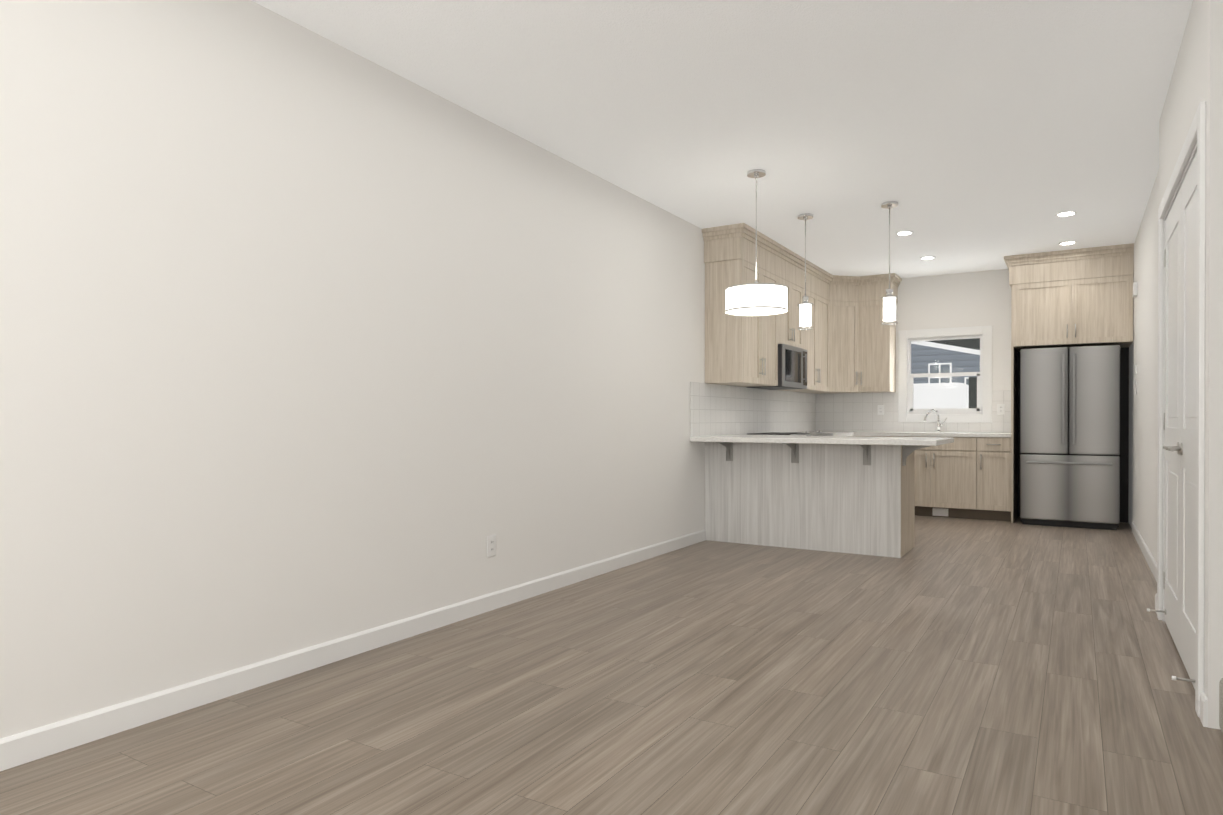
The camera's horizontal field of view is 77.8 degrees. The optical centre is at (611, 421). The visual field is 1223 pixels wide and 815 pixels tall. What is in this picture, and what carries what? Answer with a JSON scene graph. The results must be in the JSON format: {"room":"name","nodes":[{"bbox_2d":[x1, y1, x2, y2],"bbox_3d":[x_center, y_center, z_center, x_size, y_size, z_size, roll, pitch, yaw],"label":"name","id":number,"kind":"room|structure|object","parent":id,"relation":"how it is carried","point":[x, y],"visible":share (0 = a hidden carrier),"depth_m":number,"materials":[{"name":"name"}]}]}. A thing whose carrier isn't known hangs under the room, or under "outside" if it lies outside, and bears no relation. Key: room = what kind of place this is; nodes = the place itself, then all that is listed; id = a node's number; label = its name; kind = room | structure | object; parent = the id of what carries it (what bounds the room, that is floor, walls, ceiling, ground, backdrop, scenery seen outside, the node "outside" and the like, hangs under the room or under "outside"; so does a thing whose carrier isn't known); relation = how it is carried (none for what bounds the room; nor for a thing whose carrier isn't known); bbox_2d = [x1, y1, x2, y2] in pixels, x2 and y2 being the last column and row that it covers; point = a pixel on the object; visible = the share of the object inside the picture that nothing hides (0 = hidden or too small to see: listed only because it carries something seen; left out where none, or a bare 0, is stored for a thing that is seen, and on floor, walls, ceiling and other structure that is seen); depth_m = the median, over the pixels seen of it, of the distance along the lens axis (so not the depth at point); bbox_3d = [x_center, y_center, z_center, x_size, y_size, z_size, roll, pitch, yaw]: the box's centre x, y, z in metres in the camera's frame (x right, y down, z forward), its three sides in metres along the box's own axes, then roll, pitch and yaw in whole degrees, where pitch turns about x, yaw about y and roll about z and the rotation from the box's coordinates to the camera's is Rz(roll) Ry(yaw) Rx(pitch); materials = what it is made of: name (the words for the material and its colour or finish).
{"room":"kitchen","nodes":[
{"label":"kitchen","id":0,"kind":"room"},
{"bbox_2d":[0,0,792,738],"bbox_3d":[-0.367,-0.316,4.862,0.100,2.740,11.250,0,0,32],"label":"wall","id":1,"kind":"structure","parent":0,"point":[308,338],"depth_m":3.14,"materials":[{"name":"white paint"}]},
{"bbox_2d":[0,529,705,770],"bbox_3d":[-1.189,1.013,3.418,0.013,0.095,7.718,0,0,32],"label":"baseboard","id":2,"kind":"structure","parent":1,"relation":"attached to","point":[18,749],"depth_m":3.09,"materials":[{"name":"white paint"}]},
{"bbox_2d":[487,535,495,556],"bbox_3d":[-0.673,0.697,4.263,0.008,0.118,0.075,0,0,32],"label":"outlet","id":3,"kind":"object","parent":1,"relation":"attached to","point":[491,545],"visible":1,"depth_m":4.26,"materials":[{"name":"white plastic"}]},
{"bbox_2d":[690,382,815,436],"bbox_3d":[1.619,-0.113,7.995,0.008,0.469,3.627,0,0,32],"label":"backsplash","id":4,"kind":"structure","parent":1,"relation":"attached to","point":[717,410],"depth_m":7.53,"materials":[{"name":"tile"}]},
{"bbox_2d":[703,227,897,393],"bbox_3d":[2.110,-0.987,7.856,0.986,1.280,3.345,0,0,32],"label":"upper cabinet","id":5,"kind":"object","parent":1,"relation":"attached to","point":[846,343],"depth_m":7.69,"materials":[{"name":"brown wood"}]},
{"bbox_2d":[0,515,1222,814],"bbox_3d":[1.594,1.109,3.666,4.700,0.100,11.250,0,0,32],"label":"floor","id":6,"kind":"structure","parent":0,"point":[946,665],"depth_m":2.81,"materials":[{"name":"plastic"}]},
{"bbox_2d":[749,431,832,435],"bbox_3d":[1.831,0.558,7.629,0.701,0.930,0.756,0,0,32],"label":"range","id":7,"kind":"object","parent":6,"relation":"on","point":[816,433],"visible":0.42,"depth_m":7.51,"materials":[{"name":"grey"}]},
{"bbox_2d":[705,442,928,557],"bbox_3d":[1.724,0.609,6.367,1.892,0.879,0.845,0,0,32],"label":"base cabinet","id":8,"kind":"object","parent":6,"relation":"on","point":[851,498],"visible":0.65,"depth_m":6.22,"materials":[{"name":"brown wood"}]},
{"bbox_2d":[894,436,981,519],"bbox_3d":[3.635,0.600,8.529,1.027,0.880,0.616,0,0,32],"label":"base cabinet","id":9,"kind":"object","parent":6,"relation":"on","point":[965,477],"depth_m":8.17,"materials":[{"name":"brown wood"}]},
{"bbox_2d":[982,437,1010,520],"bbox_3d":[4.140,0.602,8.219,0.378,0.880,0.616,0,0,32],"label":"base cabinet","id":10,"kind":"object","parent":6,"relation":"on","point":[996,451],"depth_m":7.94,"materials":[{"name":"brown wood"}]},
{"bbox_2d":[1004,243,1133,522],"bbox_3d":[4.681,-0.326,7.803,1.099,2.738,0.753,0,0,32],"label":"cabinet","id":11,"kind":"object","parent":6,"relation":"on","point":[1082,297],"visible":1,"depth_m":7.57,"materials":[{"name":"brown wood"}]},
{"bbox_2d":[1020,345,1119,529],"bbox_3d":[4.675,0.153,7.753,0.840,1.780,0.795,0,0,32],"label":"fridge","id":12,"kind":"object","parent":6,"relation":"on","point":[1070,436],"visible":1,"depth_m":7.45,"materials":[{"name":"grey metal"}]},
{"bbox_3d":[2.128,0.602,8.215,0.650,0.879,2.725,0,0,32],"label":"base cabinet","id":13,"kind":"object","parent":6,"relation":"on","visible":0},
{"bbox_2d":[785,431,853,434],"bbox_3d":[2.234,0.140,8.404,0.631,0.040,0.976,0,0,32],"label":"countertop","id":14,"kind":"structure","parent":13,"relation":"on","point":[834,432],"depth_m":8.52,"materials":[{"name":"stone"}]},
{"bbox_2d":[690,434,959,445],"bbox_3d":[1.818,0.148,6.466,1.947,0.040,1.226,0,0,32],"label":"countertop","id":15,"kind":"structure","parent":13,"relation":"on","point":[922,439],"depth_m":6.04,"materials":[{"name":"stone"}]},
{"bbox_2d":[854,431,1010,437],"bbox_3d":[3.341,0.139,8.683,2.227,0.040,0.657,0,0,32],"label":"countertop","id":16,"kind":"structure","parent":13,"relation":"on","point":[962,434],"depth_m":8.28,"materials":[{"name":"stone"}]},
{"bbox_2d":[923,409,946,431],"bbox_3d":[3.683,-0.012,8.621,0.221,0.263,0.244,0,0,32],"label":"faucet","id":17,"kind":"object","parent":16,"relation":"on","point":[938,422],"visible":1,"depth_m":8.67,"materials":[{"name":"silver metal"}]},
{"bbox_2d":[252,0,1192,277],"bbox_3d":[1.594,-1.731,3.655,4.700,0.100,11.250,0,0,32],"label":"ceiling","id":18,"kind":"structure","parent":0,"point":[976,134],"depth_m":4.00,"materials":[{"name":"white paint"}]},
{"bbox_2d":[725,169,787,315],"bbox_3d":[0.977,-1.214,5.120,0.414,0.944,0.414,0,0,32],"label":"drum pendant light","id":19,"kind":"object","parent":18,"relation":"hanging from","point":[755,298],"visible":1,"depth_m":4.98,"materials":[{"name":"white fabric"}]},
{"bbox_2d":[797,213,812,329],"bbox_3d":[1.588,-1.224,6.212,0.128,0.931,0.128,0,0,32],"label":"mini pendant light","id":20,"kind":"object","parent":18,"relation":"hanging from","point":[805,305],"visible":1,"depth_m":6.18,"materials":[{"name":"white glass"}]},
{"bbox_2d":[881,201,897,324],"bbox_3d":[2.151,-1.223,5.867,0.128,0.931,0.128,0,0,32],"label":"mini pendant light","id":21,"kind":"object","parent":18,"relation":"hanging from","point":[889,306],"visible":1,"depth_m":5.84,"materials":[{"name":"white glass"}]},
{"bbox_2d":[896,231,913,234],"bbox_3d":[2.626,-1.689,6.793,0.150,0.008,0.150,0,0,32],"label":"recessed light","id":22,"kind":"object","parent":18,"relation":"in","point":[905,233],"visible":0.94,"depth_m":6.79,"materials":[{"name":"white paint"}]},
{"bbox_2d":[920,256,934,259],"bbox_3d":[3.268,-1.693,7.842,0.150,0.008,0.150,0,0,32],"label":"recessed light","id":23,"kind":"object","parent":18,"relation":"in","point":[927,257],"visible":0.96,"depth_m":7.83,"materials":[{"name":"white paint"}]},
{"bbox_2d":[1055,211,1076,216],"bbox_3d":[3.688,-1.686,6.154,0.150,0.008,0.150,0,0,32],"label":"recessed light","id":24,"kind":"object","parent":18,"relation":"in","point":[1065,213],"visible":1,"depth_m":6.13,"materials":[{"name":"white paint"}]},
{"bbox_2d":[1058,241,1076,244],"bbox_3d":[4.315,-1.690,7.177,0.150,0.008,0.150,0,0,32],"label":"recessed light","id":25,"kind":"object","parent":18,"relation":"in","point":[1067,243],"visible":1,"depth_m":7.17,"materials":[{"name":"white paint"}]},
{"bbox_2d":[826,269,1010,393],"bbox_3d":[4.025,-0.331,8.709,3.370,2.740,0.100,0,0,32],"label":"wall","id":26,"kind":"structure","parent":0,"point":[977,298],"depth_m":8.64,"materials":[{"name":"white paint"}]},
{"bbox_2d":[816,390,1010,432],"bbox_3d":[3.514,-0.116,8.956,2.218,0.469,0.008,0,0,32],"label":"backsplash","id":27,"kind":"structure","parent":26,"relation":"attached to","point":[846,411],"depth_m":9.15,"materials":[{"name":"tile"}]},
{"bbox_2d":[878,405,883,414],"bbox_3d":[3.237,-0.142,9.117,0.075,0.118,0.008,0,0,32],"label":"outlet","id":28,"kind":"object","parent":27,"relation":"attached to","point":[880,407],"depth_m":9.11,"materials":[{"name":"white plastic"}]},
{"bbox_2d":[997,404,1004,414],"bbox_3d":[4.337,-0.140,8.443,0.075,0.118,0.008,0,0,32],"label":"outlet","id":29,"kind":"object","parent":27,"relation":"attached to","point":[1000,409],"depth_m":8.44,"materials":[{"name":"white plastic"}]},
{"bbox_2d":[898,325,991,422],"bbox_3d":[3.859,-0.536,8.792,1.000,1.090,0.101,0,0,32],"label":"kitchen window","id":30,"kind":"structure","parent":26,"relation":"in","point":[951,410],"depth_m":8.75,"materials":[{"name":"white plastic"}]},
{"bbox_2d":[1129,0,1222,729],"bbox_3d":[2.475,-0.308,3.121,0.173,2.740,11.050,0,0,32],"label":"wall","id":31,"kind":"structure","parent":0,"point":[1196,78],"depth_m":2.83,"materials":[{"name":"white paint"}]},
{"bbox_2d":[1133,282,1137,296],"bbox_3d":[4.731,-1.194,6.854,0.029,0.120,0.140,0,0,32],"label":"light switch","id":32,"kind":"object","parent":31,"relation":"attached to","point":[1135,289],"depth_m":6.79,"materials":[{"name":"white plastic"}]},
{"bbox_2d":[1132,522,1207,726],"bbox_3d":[2.231,1.015,2.836,0.086,0.095,10.300,0,0,32],"label":"baseboard","id":33,"kind":"structure","parent":31,"relation":"attached to","point":[1150,560],"depth_m":5.19,"materials":[{"name":"white paint"}]},
{"bbox_2d":[1147,152,1196,688],"bbox_3d":[2.533,-0.005,3.409,0.123,2.106,1.444,0,0,32],"label":"closet door","id":34,"kind":"structure","parent":31,"relation":"in","point":[1179,447],"depth_m":3.36,"materials":[{"name":"white paint"}]},
{"bbox_2d":[1157,101,1205,717],"bbox_3d":[2.580,-0.044,3.380,0.118,2.210,1.620,0,0,32],"label":"door frame","id":35,"kind":"structure","parent":31,"relation":"attached to","point":[1194,142],"depth_m":2.76,"materials":[{"name":"white paint"}]},
{"bbox_2d":[1219,678,1222,732],"bbox_3d":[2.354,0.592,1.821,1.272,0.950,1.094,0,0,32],"label":"baseboard","id":36,"kind":"object","parent":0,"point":[1221,703],"visible":0.91,"depth_m":2.58,"materials":[{"name":"white wood"}]},
{"label":"outside","id":37,"kind":"structure","parent":0,"visible":0},
{"bbox_3d":[5.581,1.153,11.608,19.000,0.150,6.440,0,0,32],"label":"ground","id":38,"kind":"structure","parent":37,"visible":0},
{"bbox_2d":[911,338,979,384],"bbox_3d":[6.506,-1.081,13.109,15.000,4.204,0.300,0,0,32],"label":"house","id":39,"kind":"structure","parent":38,"relation":"on","point":[955,352],"depth_m":13.38,"materials":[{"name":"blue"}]},
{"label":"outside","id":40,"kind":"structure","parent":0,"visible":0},
{"bbox_2d":[913,377,976,408],"bbox_3d":[4.335,0.012,12.919,3.500,1.420,1.300,0,0,32],"label":"trailer","id":41,"kind":"object","parent":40,"point":[966,395],"depth_m":11.72,"materials":[{"name":"white"}]}
]}

